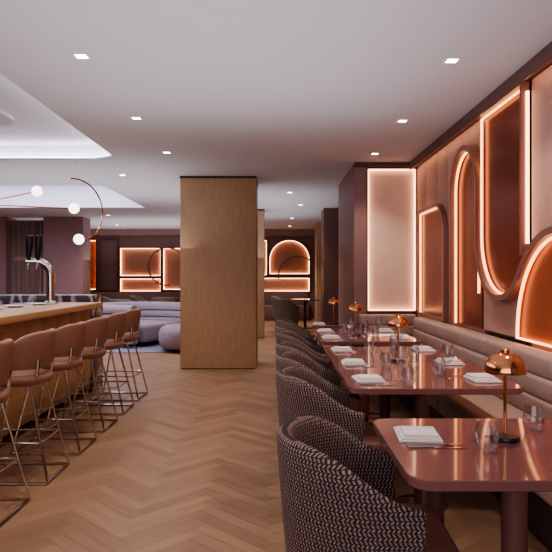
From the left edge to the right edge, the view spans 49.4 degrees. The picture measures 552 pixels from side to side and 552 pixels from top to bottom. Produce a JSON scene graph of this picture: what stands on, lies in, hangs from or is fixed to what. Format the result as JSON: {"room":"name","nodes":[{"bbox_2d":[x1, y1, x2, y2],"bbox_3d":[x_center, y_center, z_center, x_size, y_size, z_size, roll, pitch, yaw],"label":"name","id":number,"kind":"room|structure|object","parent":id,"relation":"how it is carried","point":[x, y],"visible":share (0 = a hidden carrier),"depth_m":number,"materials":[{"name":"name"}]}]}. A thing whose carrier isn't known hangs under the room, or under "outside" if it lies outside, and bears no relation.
{"room":"restaurant","nodes":[
{"label":"restaurant","id":0,"kind":"room"},
{"bbox_2d":[0,217,15,293],"bbox_3d":[-7.460,-0.050,15.000,1.680,2.800,0.600,0,0,0],"label":"wall","id":1,"kind":"structure","parent":0,"point":[4,221],"depth_m":14.70,"materials":[{"name":"paint"}]},
{"bbox_2d":[10,220,42,293],"bbox_3d":[-6.170,-0.030,14.950,0.900,2.720,0.100,0,0,0],"label":"curtain","id":2,"kind":"object","parent":1,"relation":"hanging from","point":[22,281],"visible":0.6,"depth_m":14.96,"materials":[{"name":"fabric"}]},
{"bbox_2d":[43,217,90,293],"bbox_3d":[-5.215,-0.050,15.000,0.970,2.800,0.600,0,0,0],"label":"column","id":3,"kind":"structure","parent":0,"point":[70,261],"depth_m":14.70,"materials":[{"name":"paint"}]},
{"bbox_2d":[91,236,314,317],"bbox_3d":[-2.650,-0.050,19.300,11.700,2.800,0.200,0,0,0],"label":"wall","id":4,"kind":"structure","parent":0,"point":[308,242],"depth_m":19.20,"materials":[{"name":"paint"}]},
{"bbox_2d":[91,239,97,290],"bbox_3d":[-5.900,-0.350,19.143,0.384,1.624,0.114,0,0,0],"label":"panel","id":5,"kind":"object","parent":4,"relation":"attached to","point":[94,242],"visible":0.52,"depth_m":19.18,"materials":[{"name":"paint"}]},
{"bbox_2d":[100,239,118,290],"bbox_3d":[-5.325,-0.350,19.143,0.574,1.624,0.114,0,0,0],"label":"panel","id":6,"kind":"object","parent":4,"relation":"attached to","point":[109,248],"visible":1,"depth_m":19.18,"materials":[{"name":"paint"}]},
{"bbox_2d":[119,247,161,276],"bbox_3d":[-4.315,-0.445,19.143,1.334,0.934,0.114,0,0,0],"label":"panel","id":7,"kind":"object","parent":4,"relation":"attached to","point":[133,261],"visible":1,"depth_m":19.18,"materials":[{"name":"paint"}]},
{"bbox_2d":[119,278,161,291],"bbox_3d":[-4.315,0.285,19.143,1.334,0.454,0.114,0,0,0],"label":"panel","id":8,"kind":"object","parent":4,"relation":"attached to","point":[125,284],"visible":0.91,"depth_m":19.18,"materials":[{"name":"paint"}]},
{"bbox_2d":[162,247,179,290],"bbox_3d":[-3.000,-0.225,19.143,1.224,1.374,0.114,0,0,0],"label":"panel","id":9,"kind":"object","parent":4,"relation":"attached to","point":[170,258],"visible":0.37,"depth_m":19.18,"materials":[{"name":"paint"}]},
{"bbox_2d":[91,229,314,235],"bbox_3d":[-2.800,-1.360,18.900,11.000,0.180,0.600,0,0,0],"label":"trim","id":10,"kind":"structure","parent":4,"relation":"attached to","point":[101,232],"depth_m":18.60,"materials":[{"name":"paint"}]},
{"bbox_2d":[265,239,267,275],"bbox_3d":[-0.515,-0.585,19.143,0.494,1.154,0.114,0,0,0],"label":"panel","id":11,"kind":"object","parent":4,"relation":"attached to","point":[266,240],"visible":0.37,"depth_m":19.13,"materials":[{"name":"paint"}]},
{"bbox_2d":[265,277,309,291],"bbox_3d":[0.165,0.275,19.143,1.854,0.474,0.114,0,0,0],"label":"panel","id":12,"kind":"object","parent":4,"relation":"attached to","point":[272,284],"visible":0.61,"depth_m":19.18,"materials":[{"name":"paint"}]},
{"bbox_2d":[269,239,309,274],"bbox_3d":[0.430,-0.600,19.143,1.324,1.124,0.114,0,0,0],"label":"panel","id":13,"kind":"object","parent":4,"relation":"attached to","point":[283,250],"visible":1,"depth_m":19.18,"materials":[{"name":"paint"}]},
{"bbox_2d":[278,256,314,278],"bbox_3d":[0.700,-0.266,19.045,1.285,0.753,0.050,0,0,0],"label":"frame","id":14,"kind":"object","parent":13,"relation":"attached to","point":[293,256],"visible":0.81,"depth_m":19.02,"materials":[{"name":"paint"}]},
{"bbox_2d":[0,318,548,551],"bbox_3d":[-2.621,1.352,8.200,11.958,0.004,23.200,0,0,0],"label":"floor","id":15,"kind":"structure","parent":0,"point":[192,466],"depth_m":4.00,"materials":[{"name":"brown wood"}]},
{"bbox_2d":[0,339,31,525],"bbox_3d":[-1.735,0.858,3.400,0.531,0.984,0.448,0,0,0],"label":"bar stool","id":16,"kind":"object","parent":15,"relation":"on","point":[6,346],"visible":1,"depth_m":3.44,"materials":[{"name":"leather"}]},
{"bbox_2d":[0,328,69,484],"bbox_3d":[-1.735,0.858,4.080,0.531,0.984,0.448,0,0,0],"label":"bar stool","id":17,"kind":"object","parent":15,"relation":"on","point":[32,352],"visible":0.88,"depth_m":3.94,"materials":[{"name":"leather"}]},
{"bbox_2d":[0,302,101,441],"bbox_3d":[-2.425,0.825,3.200,0.850,1.050,7.400,0,0,0],"label":"bar counter","id":18,"kind":"object","parent":15,"relation":"on","point":[15,322],"depth_m":5.40,"materials":[{"name":"brown wood"}]},
{"bbox_2d":[6,305,24,306],"bbox_3d":[-2.500,0.291,5.750,0.180,0.016,0.180,0,0,0],"label":"plate","id":19,"kind":"object","parent":18,"relation":"on","point":[6,305],"visible":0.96,"depth_m":5.76,"materials":[{"name":"white ceramic"}]},
{"bbox_2d":[30,303,47,304],"bbox_3d":[-2.450,0.291,6.200,0.180,0.016,0.180,0,0,0],"label":"plate","id":20,"kind":"object","parent":18,"relation":"on","point":[30,303],"visible":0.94,"depth_m":6.20,"materials":[{"name":"white ceramic"}]},
{"bbox_2d":[25,235,56,302],"bbox_3d":[-2.575,-0.075,6.598,0.330,0.750,0.143,0,0,0],"label":"tap","id":21,"kind":"object","parent":18,"relation":"on","point":[37,262],"visible":0.93,"depth_m":6.56,"materials":[{"name":"metal"}]},
{"bbox_2d":[0,302,101,324],"bbox_3d":[-2.425,0.330,3.200,0.850,0.060,7.400,0,0,0],"label":"countertop","id":22,"kind":"structure","parent":18,"relation":"on","point":[8,315],"depth_m":5.52,"materials":[{"name":"brown wood"}]},
{"bbox_2d":[0,294,102,392],"bbox_3d":[-3.260,0.785,7.140,2.280,1.130,0.420,0,0,0],"label":"marble ledge","id":23,"kind":"object","parent":15,"relation":"on","point":[5,299],"visible":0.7,"depth_m":6.93,"materials":[{"name":"black stone"}]},
{"bbox_2d":[11,321,96,454],"bbox_3d":[-1.735,0.858,4.730,0.531,0.984,0.448,0,0,1],"label":"bar stool","id":24,"kind":"object","parent":15,"relation":"on","point":[70,338],"visible":0.7,"depth_m":4.59,"materials":[{"name":"leather"}]},
{"bbox_2d":[44,316,117,432],"bbox_3d":[-1.735,0.858,5.380,0.531,0.984,0.448,0,0,1],"label":"bar stool","id":25,"kind":"object","parent":15,"relation":"on","point":[96,328],"visible":0.62,"depth_m":5.25,"materials":[{"name":"leather"}]},
{"bbox_2d":[70,312,134,414],"bbox_3d":[-1.735,0.858,6.030,0.531,0.984,0.448,0,0,1],"label":"bar stool","id":26,"kind":"object","parent":15,"relation":"on","point":[117,321],"visible":0.59,"depth_m":5.90,"materials":[{"name":"leather"}]},
{"bbox_2d":[103,297,111,302],"bbox_3d":[-4.320,0.949,15.892,0.623,0.805,0.648,0,0,-23],"label":"barrel armchair","id":27,"kind":"object","parent":15,"relation":"on","point":[105,299],"visible":0.12,"depth_m":15.59,"materials":[{"name":"grey fabric"}]},
{"bbox_2d":[90,308,147,400],"bbox_3d":[-1.735,0.858,6.680,0.531,0.984,0.448,0,0,2],"label":"bar stool","id":28,"kind":"object","parent":15,"relation":"on","point":[133,316],"visible":0.62,"depth_m":6.56,"materials":[{"name":"leather"}]},
{"bbox_2d":[112,299,133,301],"bbox_3d":[-3.608,0.949,14.380,0.648,0.805,0.623,0,0,21],"label":"barrel armchair","id":29,"kind":"object","parent":15,"relation":"on","point":[113,300],"visible":0.12,"depth_m":14.09,"materials":[{"name":"grey fabric"}]},
{"bbox_2d":[91,292,179,301],"bbox_3d":[-4.750,0.925,18.490,5.500,0.850,0.780,0,0,0],"label":"banquette","id":30,"kind":"object","parent":15,"relation":"on","point":[147,296],"visible":0.02,"depth_m":18.72,"materials":[{"name":"fabric"}]},
{"bbox_2d":[130,295,145,301],"bbox_3d":[-3.772,0.949,16.800,0.623,0.805,0.648,0,0,0],"label":"barrel armchair","id":31,"kind":"object","parent":15,"relation":"on","point":[134,298],"visible":0.25,"depth_m":16.63,"materials":[{"name":"grey fabric"}]},
{"bbox_2d":[106,341,179,352],"bbox_3d":[-2.600,1.344,12.000,3.800,0.012,3.000,0,0,0],"label":"rug","id":32,"kind":"object","parent":15,"relation":"on","point":[147,347],"visible":0.12,"depth_m":11.07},
{"bbox_2d":[103,301,179,343],"bbox_3d":[-2.839,0.900,12.070,1.500,0.715,1.700,0,0,29],"label":"curved sofa","id":33,"kind":"object","parent":32,"relation":"on","point":[154,315],"visible":0.36,"depth_m":12.37,"materials":[{"name":"purple fabric"}]},
{"bbox_2d":[159,323,179,350],"bbox_3d":[-1.720,1.109,10.950,0.819,0.458,1.170,0,0,0],"label":"seat","id":34,"kind":"object","parent":32,"relation":"on","point":[169,334],"visible":0.5,"depth_m":10.45,"materials":[{"name":"fabric"}]},
{"bbox_2d":[151,297,174,301],"bbox_3d":[-3.000,0.949,15.979,0.648,0.805,0.623,0,0,0],"label":"barrel armchair","id":35,"kind":"object","parent":15,"relation":"on","point":[153,299],"visible":0.18,"depth_m":15.71,"materials":[{"name":"grey fabric"}]},
{"bbox_2d":[180,176,257,368],"bbox_3d":[-0.840,-0.049,9.100,1.112,2.798,0.812,0,0,0],"label":"pillar","id":36,"kind":"structure","parent":15,"relation":"on","point":[219,214],"depth_m":8.70,"materials":[{"name":"brown wood"}]},
{"bbox_2d":[258,209,264,337],"bbox_3d":[-0.605,-0.049,13.300,0.702,2.798,0.612,0,0,0],"label":"pillar","id":37,"kind":"structure","parent":15,"relation":"on","point":[261,212],"depth_m":13.00,"materials":[{"name":"brown wood"}]},
{"bbox_2d":[271,296,280,317],"bbox_3d":[0.178,0.949,16.400,0.623,0.805,0.648,0,0,0],"label":"barrel armchair","id":38,"kind":"object","parent":15,"relation":"on","point":[272,297],"visible":0.24,"depth_m":16.27,"materials":[{"name":"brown fabric"}]},
{"bbox_2d":[265,292,308,320],"bbox_3d":[0.050,0.925,18.490,1.900,0.850,0.780,0,0,0],"label":"banquette","id":39,"kind":"object","parent":15,"relation":"on","point":[283,295],"visible":0.45,"depth_m":18.72,"materials":[{"name":"fabric"}]},
{"bbox_2d":[273,299,300,330],"bbox_3d":[0.235,0.949,14.585,0.648,0.805,0.623,0,0,44],"label":"barrel armchair","id":40,"kind":"object","parent":15,"relation":"on","point":[282,308],"visible":0.77,"depth_m":14.33,"materials":[{"name":"grey fabric"}]},
{"bbox_2d":[276,318,324,353],"bbox_3d":[0.308,0.949,7.600,0.623,0.805,0.648,0,0,0],"label":"barrel armchair","id":41,"kind":"object","parent":15,"relation":"on","point":[281,321],"visible":0.22,"depth_m":7.43,"materials":[{"name":"fabric"}]},
{"bbox_2d":[276,325,330,363],"bbox_3d":[0.308,0.949,6.500,0.623,0.805,0.648,0,0,1],"label":"barrel armchair","id":42,"kind":"object","parent":15,"relation":"on","point":[281,327],"visible":0.21,"depth_m":6.72,"materials":[{"name":"fabric"}]},
{"bbox_2d":[290,299,319,328],"bbox_3d":[0.750,0.975,15.500,0.760,0.750,0.760,0,0,0],"label":"round table","id":43,"kind":"object","parent":15,"relation":"on","point":[304,300],"visible":0.88,"depth_m":15.41,"materials":[{"name":"paint"}]},
{"bbox_2d":[276,331,341,380],"bbox_3d":[0.308,0.949,5.800,0.623,0.805,0.648,0,0,0],"label":"barrel armchair","id":44,"kind":"object","parent":15,"relation":"on","point":[281,336],"visible":0.21,"depth_m":5.69,"materials":[{"name":"fabric"}]},
{"bbox_2d":[276,341,355,398],"bbox_3d":[0.308,0.949,4.860,0.623,0.805,0.648,0,0,0],"label":"barrel armchair","id":45,"kind":"object","parent":15,"relation":"on","point":[284,346],"visible":0.18,"depth_m":5.01,"materials":[{"name":"fabric"}]},
{"bbox_2d":[340,381,355,398],"bbox_3d":[0.375,0.960,4.860,0.490,0.160,0.490,0,0,0],"label":"seat cushion","id":46,"kind":"object","parent":45,"relation":"on","point":[342,384],"depth_m":4.74,"materials":[{"name":"leather"}]},
{"bbox_2d":[276,351,368,421],"bbox_3d":[0.308,0.949,4.161,0.623,0.805,0.648,0,0,2],"label":"barrel armchair","id":47,"kind":"object","parent":15,"relation":"on","point":[284,359],"visible":0.24,"depth_m":4.31,"materials":[{"name":"fabric"}]},
{"bbox_2d":[350,398,368,421],"bbox_3d":[0.375,0.960,4.158,0.490,0.160,0.490,0,0,2],"label":"seat cushion","id":48,"kind":"object","parent":47,"relation":"on","point":[355,405],"depth_m":4.05,"materials":[{"name":"leather"}]},
{"bbox_2d":[276,366,387,452],"bbox_3d":[0.308,0.949,3.460,0.623,0.805,0.648,0,0,0],"label":"barrel armchair","id":49,"kind":"object","parent":15,"relation":"on","point":[300,392],"visible":0.51,"depth_m":3.23,"materials":[{"name":"fabric"}]},
{"bbox_2d":[364,421,387,452],"bbox_3d":[0.375,0.960,3.460,0.490,0.160,0.490,0,0,0],"label":"seat cushion","id":50,"kind":"object","parent":49,"relation":"on","point":[371,439],"depth_m":3.27,"materials":[{"name":"leather"}]},
{"bbox_2d":[311,323,354,345],"bbox_3d":[0.700,0.975,7.430,0.520,0.750,0.460,0,0,0],"label":"dining table","id":51,"kind":"object","parent":15,"relation":"on","point":[339,325],"visible":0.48,"depth_m":7.21,"materials":[{"name":"paint"}]},
{"bbox_2d":[313,322,324,324],"bbox_3d":[0.530,0.586,7.400,0.156,0.028,0.200,0,0,2],"label":"folded napkin","id":52,"kind":"object","parent":51,"relation":"on","point":[314,323],"visible":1,"depth_m":7.32,"materials":[{"name":"white fabric"}]},
{"bbox_2d":[328,297,339,323],"bbox_3d":[0.720,0.431,7.500,0.148,0.337,0.148,0,0,0],"label":"table lamp","id":53,"kind":"object","parent":51,"relation":"on","point":[333,301],"visible":1,"depth_m":7.46,"materials":[{"name":"orange metal"}]},
{"bbox_2d":[311,329,420,418],"bbox_3d":[0.870,0.975,6.175,0.940,0.750,1.350,0,0,0],"label":"dining table","id":54,"kind":"object","parent":15,"relation":"on","point":[383,338],"visible":0.51,"depth_m":5.76,"materials":[{"name":"paint"}]},
{"bbox_2d":[317,328,332,331],"bbox_3d":[0.530,0.586,6.500,0.156,0.028,0.200,0,0,-2],"label":"folded napkin","id":55,"kind":"object","parent":54,"relation":"on","point":[319,329],"visible":0.98,"depth_m":6.42,"materials":[{"name":"white fabric"}]},
{"bbox_2d":[321,335,340,338],"bbox_3d":[0.530,0.586,5.800,0.156,0.028,0.200,0,0,-6],"label":"folded napkin","id":56,"kind":"object","parent":54,"relation":"on","point":[324,336],"visible":0.99,"depth_m":5.71,"materials":[{"name":"white fabric"}]},
{"bbox_2d":[348,302,362,335],"bbox_3d":[0.800,0.431,6.050,0.148,0.337,0.148,0,0,0],"label":"table lamp","id":57,"kind":"object","parent":54,"relation":"on","point":[355,307],"visible":1,"depth_m":6.01,"materials":[{"name":"orange metal"}]},
{"bbox_2d":[378,328,393,331],"bbox_3d":[1.190,0.586,6.500,0.156,0.028,0.200,0,0,3],"label":"folded napkin","id":58,"kind":"object","parent":54,"relation":"on","point":[379,329],"visible":1,"depth_m":6.44,"materials":[{"name":"white fabric"}]},
{"bbox_2d":[390,334,408,338],"bbox_3d":[1.190,0.586,5.800,0.156,0.028,0.200,0,0,3],"label":"folded napkin","id":59,"kind":"object","parent":54,"relation":"on","point":[393,336],"visible":0.93,"depth_m":5.76,"materials":[{"name":"white fabric"}]},
{"bbox_2d":[277,416,458,551],"bbox_3d":[0.314,0.949,2.141,0.623,0.805,0.648,0,0,2],"label":"barrel armchair","id":60,"kind":"object","parent":15,"relation":"on","point":[337,489],"visible":1,"depth_m":1.91,"materials":[{"name":"fabric"}]},
{"bbox_2d":[399,503,458,551],"bbox_3d":[0.380,0.960,2.138,0.490,0.160,0.490,0,0,2],"label":"seat cushion","id":61,"kind":"object","parent":60,"relation":"on","point":[438,539],"depth_m":2.06,"materials":[{"name":"leather"}]},
{"bbox_2d":[358,314,415,346],"bbox_3d":[1.410,0.917,7.395,0.720,0.866,0.550,0,0,0],"label":"banquette","id":62,"kind":"object","parent":15,"relation":"on","point":[377,320],"visible":0.33,"depth_m":7.53,"materials":[{"name":"beige leather"}]},
{"bbox_2d":[324,347,522,510],"bbox_3d":[0.870,0.975,4.150,0.940,0.750,1.900,0,0,0],"label":"dining table","id":63,"kind":"object","parent":15,"relation":"on","point":[427,383],"visible":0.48,"depth_m":3.62,"materials":[{"name":"paint"}]},
{"bbox_2d":[331,346,352,351],"bbox_3d":[0.530,0.586,4.840,0.156,0.028,0.200,0,0,-1],"label":"folded napkin","id":64,"kind":"object","parent":63,"relation":"on","point":[335,348],"visible":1,"depth_m":4.75,"materials":[{"name":"white fabric"}]},
{"bbox_2d":[341,358,365,364],"bbox_3d":[0.530,0.586,4.120,0.156,0.028,0.200,0,0,4],"label":"folded napkin","id":65,"kind":"object","parent":63,"relation":"on","point":[347,361],"visible":1,"depth_m":4.04,"materials":[{"name":"white fabric"}]},
{"bbox_2d":[345,365,375,365],"bbox_3d":[0.560,0.595,3.990,0.200,0.009,0.022,0,0,0],"label":"fork","id":66,"kind":"object","parent":63,"relation":"on","point":[345,365],"visible":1,"depth_m":3.99,"materials":[{"name":"metal"}]},
{"bbox_2d":[346,366,376,366],"bbox_3d":[0.564,0.595,3.958,0.208,0.008,0.014,0,0,0],"label":"table knife","id":67,"kind":"object","parent":63,"relation":"on","point":[346,366],"visible":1,"depth_m":3.96,"materials":[{"name":"metal"}]},
{"bbox_2d":[351,374,384,382],"bbox_3d":[0.530,0.586,3.460,0.156,0.028,0.200,0,0,-4],"label":"folded napkin","id":68,"kind":"object","parent":63,"relation":"on","point":[360,378],"visible":1,"depth_m":3.38,"materials":[{"name":"white fabric"}]},
{"bbox_2d":[360,383,396,384],"bbox_3d":[0.564,0.595,3.298,0.208,0.008,0.014,0,0,0],"label":"table knife","id":69,"kind":"object","parent":63,"relation":"on","point":[360,383],"visible":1,"depth_m":3.30,"materials":[{"name":"metal"}]},
{"bbox_2d":[388,313,408,361],"bbox_3d":[0.860,0.431,4.220,0.148,0.337,0.148,0,0,0],"label":"table lamp","id":70,"kind":"object","parent":63,"relation":"on","point":[397,321],"visible":1,"depth_m":4.18,"materials":[{"name":"orange metal"}]},
{"bbox_2d":[411,346,435,351],"bbox_3d":[1.190,0.586,4.840,0.156,0.028,0.200,0,0,0],"label":"folded napkin","id":71,"kind":"object","parent":63,"relation":"on","point":[416,348],"visible":1,"depth_m":4.80,"materials":[{"name":"white fabric"}]},
{"bbox_2d":[434,358,464,364],"bbox_3d":[1.190,0.586,4.120,0.156,0.028,0.200,0,0,-1],"label":"folded napkin","id":72,"kind":"object","parent":63,"relation":"on","point":[453,361],"visible":1,"depth_m":4.08,"materials":[{"name":"white fabric"}]},
{"bbox_2d":[463,373,502,382],"bbox_3d":[1.190,0.586,3.460,0.156,0.028,0.200,0,0,-3],"label":"folded napkin","id":73,"kind":"object","parent":63,"relation":"on","point":[475,377],"visible":0.98,"depth_m":3.42,"materials":[{"name":"white fabric"}]},
{"bbox_2d":[373,418,551,551],"bbox_3d":[0.870,0.975,2.145,0.940,0.750,0.770,0,0,0],"label":"dining table","id":74,"kind":"object","parent":15,"relation":"on","point":[514,470],"visible":0.8,"depth_m":1.97,"materials":[{"name":"laminate"}]},
{"bbox_2d":[393,426,443,442],"bbox_3d":[0.530,0.586,2.250,0.156,0.028,0.200,0,0,5],"label":"folded napkin","id":75,"kind":"object","parent":74,"relation":"on","point":[405,434],"visible":0.96,"depth_m":2.17,"materials":[{"name":"white fabric"}]},
{"bbox_2d":[406,443,463,445],"bbox_3d":[0.560,0.595,2.120,0.200,0.009,0.022,0,0,0],"label":"fork","id":76,"kind":"object","parent":74,"relation":"on","point":[407,444],"visible":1,"depth_m":2.12,"materials":[{"name":"metal"}]},
{"bbox_2d":[408,446,466,448],"bbox_3d":[0.564,0.595,2.088,0.208,0.008,0.014,0,0,0],"label":"table knife","id":77,"kind":"object","parent":74,"relation":"on","point":[408,446],"visible":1,"depth_m":2.09,"materials":[{"name":"metal"}]},
{"bbox_2d":[484,348,526,442],"bbox_3d":[0.840,0.431,2.200,0.148,0.337,0.148,0,0,0],"label":"table lamp","id":78,"kind":"object","parent":74,"relation":"on","point":[505,363],"visible":1,"depth_m":2.16,"materials":[{"name":"orange metal"}]},
{"bbox_2d":[395,317,551,551],"bbox_3d":[1.515,0.917,4.040,0.530,0.866,6.080,0,0,0],"label":"banquette","id":79,"kind":"object","parent":15,"relation":"on","point":[473,347],"visible":0.44,"depth_m":4.08,"materials":[{"name":"beige leather"}]},
{"bbox_2d":[429,395,438,411],"bbox_3d":[1.455,0.975,5.270,0.410,0.190,1.216,0,0,0],"label":"seat cushion","id":80,"kind":"object","parent":79,"relation":"on","point":[433,399],"depth_m":4.73,"materials":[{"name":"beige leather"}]},
{"bbox_2d":[438,395,534,417],"bbox_3d":[1.455,0.975,4.050,0.410,0.190,1.216,0,0,0],"label":"seat cushion","id":81,"kind":"object","parent":79,"relation":"on","point":[450,406],"depth_m":4.11,"materials":[{"name":"beige leather"}]},
{"bbox_2d":[535,492,551,505],"bbox_3d":[1.455,0.975,2.830,0.410,0.190,1.216,0,0,0],"label":"seat cushion","id":82,"kind":"object","parent":79,"relation":"on","point":[546,496],"depth_m":2.77,"materials":[{"name":"beige leather"}]},
{"bbox_2d":[0,0,551,228],"bbox_3d":[-2.650,-1.800,8.250,11.700,0.700,22.900,0,0,0],"label":"ceiling","id":83,"kind":"structure","parent":0,"point":[290,95],"depth_m":4.71,"materials":[{"name":"paint"}]},
{"bbox_2d":[0,109,12,126],"bbox_3d":[-3.975,-1.653,4.200,2.450,0.035,4.800,0,0,0],"label":"ceiling light","id":84,"kind":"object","parent":83,"relation":"attached to","point":[6,119],"depth_m":6.27,"materials":[{"name":"paint"}]},
{"bbox_2d":[0,186,42,198],"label":"globe chandelier","id":85,"kind":"object","parent":83,"relation":"hanging from","point":[36,190],"depth_m":6.27,"materials":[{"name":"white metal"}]},
{"bbox_2d":[0,203,79,213],"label":"globe chandelier","id":86,"kind":"object","parent":83,"relation":"hanging from","point":[74,208],"depth_m":6.29,"materials":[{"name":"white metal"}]},
{"bbox_2d":[0,157,94,157],"bbox_3d":[-3.790,-1.491,4.340,3.880,0.018,6.540,0,0,0],"label":"trim","id":87,"kind":"structure","parent":83,"relation":"attached to","point":[0,157],"depth_m":7.59,"materials":[{"name":"white"}]},
{"bbox_2d":[71,53,91,59],"bbox_3d":[-1.280,-1.447,3.950,0.108,0.006,0.108,0,0,0],"label":"recessed light","id":88,"kind":"object","parent":83,"relation":"in","point":[78,56],"visible":1,"depth_m":3.95,"materials":[{"name":"white"}]},
{"bbox_2d":[71,126,102,244],"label":"globe chandelier","id":89,"kind":"object","parent":83,"relation":"hanging from","point":[78,239],"depth_m":6.28,"materials":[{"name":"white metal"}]},
{"bbox_2d":[129,116,143,119],"bbox_3d":[-1.280,-1.447,5.500,0.108,0.006,0.108,0,0,0],"label":"recessed light","id":90,"kind":"object","parent":83,"relation":"in","point":[131,117],"visible":1,"depth_m":5.50,"materials":[{"name":"white"}]},
{"bbox_2d":[148,247,179,285],"bbox_3d":[-3.451,-0.299,19.045,1.243,1.244,0.050,0,0,0],"label":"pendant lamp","id":91,"kind":"object","parent":83,"relation":"hanging from","point":[153,279],"visible":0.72,"depth_m":19.02,"materials":[{"name":"metal"}]},
{"bbox_2d":[395,119,409,122],"bbox_3d":[1.180,-1.447,5.600,0.108,0.006,0.108,0,0,0],"label":"recessed light","id":92,"kind":"object","parent":83,"relation":"in","point":[398,120],"visible":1,"depth_m":5.59,"materials":[{"name":"white"}]},
{"bbox_2d":[441,57,461,63],"bbox_3d":[1.180,-1.447,4.030,0.108,0.006,0.108,0,0,0],"label":"recessed light","id":93,"kind":"object","parent":83,"relation":"in","point":[448,60],"visible":1,"depth_m":4.03,"materials":[{"name":"white"}]},
{"bbox_2d":[315,222,320,321],"bbox_3d":[1.900,-0.050,16.550,1.600,2.800,0.700,0,0,0],"label":"wall","id":94,"kind":"structure","parent":0,"point":[318,224],"depth_m":16.20,"materials":[{"name":"brown wood"}]},
{"bbox_2d":[321,208,337,322],"bbox_3d":[1.860,-0.050,13.150,1.680,2.800,0.700,0,0,0],"label":"wall pier","id":95,"kind":"object","parent":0,"point":[329,216],"visible":0.21,"depth_m":12.80,"materials":[{"name":"paint"}]},
{"bbox_2d":[338,165,416,346],"bbox_3d":[1.950,-0.050,8.690,1.900,2.800,1.820,0,0,0],"label":"wall","id":96,"kind":"structure","parent":0,"point":[345,188],"depth_m":8.51,"materials":[{"name":"paint"}]},
{"bbox_2d":[353,167,366,346],"bbox_3d":[1.080,-0.022,7.729,0.160,2.745,0.099,0,0,0],"label":"trim","id":97,"kind":"structure","parent":96,"relation":"attached to","point":[359,173],"depth_m":7.68,"materials":[{"name":"paint"}]},
{"bbox_2d":[353,163,417,167],"bbox_3d":[1.427,-1.423,7.715,0.855,0.047,0.129,0,0,0],"label":"trim","id":98,"kind":"structure","parent":96,"relation":"attached to","point":[368,165],"depth_m":7.65,"materials":[{"name":"paint"}]},
{"bbox_2d":[367,168,416,311],"bbox_3d":[1.490,-0.465,7.743,0.644,1.854,0.074,0,0,0],"label":"lit panel","id":99,"kind":"object","parent":96,"relation":"attached to","point":[391,192],"visible":0.97,"depth_m":7.77,"materials":[{"name":"fabric"}]},
{"bbox_2d":[490,85,531,346],"bbox_3d":[1.930,-0.050,2.275,0.140,2.800,10.950,0,0,0],"label":"wall","id":100,"kind":"structure","parent":0,"point":[502,336],"depth_m":4.40,"materials":[{"name":"paint"}]},
{"bbox_2d":[417,120,489,334],"bbox_3d":[1.831,-0.018,6.430,0.057,2.735,2.452,0,0,0],"label":"upholstered panel","id":101,"kind":"object","parent":100,"relation":"attached to","point":[433,176],"visible":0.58,"depth_m":6.49,"materials":[{"name":"leather"}]},
{"bbox_2d":[418,204,447,321],"bbox_3d":[1.772,-0.160,6.830,0.054,1.275,1.135,0,0,0],"label":"panel","id":102,"kind":"object","parent":101,"relation":"attached to","point":[432,220],"visible":1,"depth_m":6.81,"materials":[{"name":"paint"}]},
{"bbox_2d":[410,42,551,169],"bbox_3d":[1.779,-1.396,3.320,0.158,0.102,8.640,0,0,0],"label":"rail","id":103,"kind":"object","parent":100,"relation":"attached to","point":[542,60],"visible":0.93,"depth_m":4.75,"materials":[{"name":"paint"}]},
{"bbox_2d":[532,65,551,351],"bbox_3d":[1.831,-0.018,2.820,0.057,2.735,2.832,0,0,0],"label":"upholstered panel","id":104,"kind":"object","parent":100,"relation":"attached to","point":[542,83],"visible":0.48,"depth_m":4.06,"materials":[{"name":"leather"}]},
{"bbox_2d":[449,81,551,347],"bbox_3d":[1.755,-0.463,4.460,0.090,1.845,2.987,0,0,0],"label":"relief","id":105,"kind":"object","parent":104,"relation":"attached to","point":[500,282],"visible":1,"depth_m":4.78,"materials":[{"name":"paint"}]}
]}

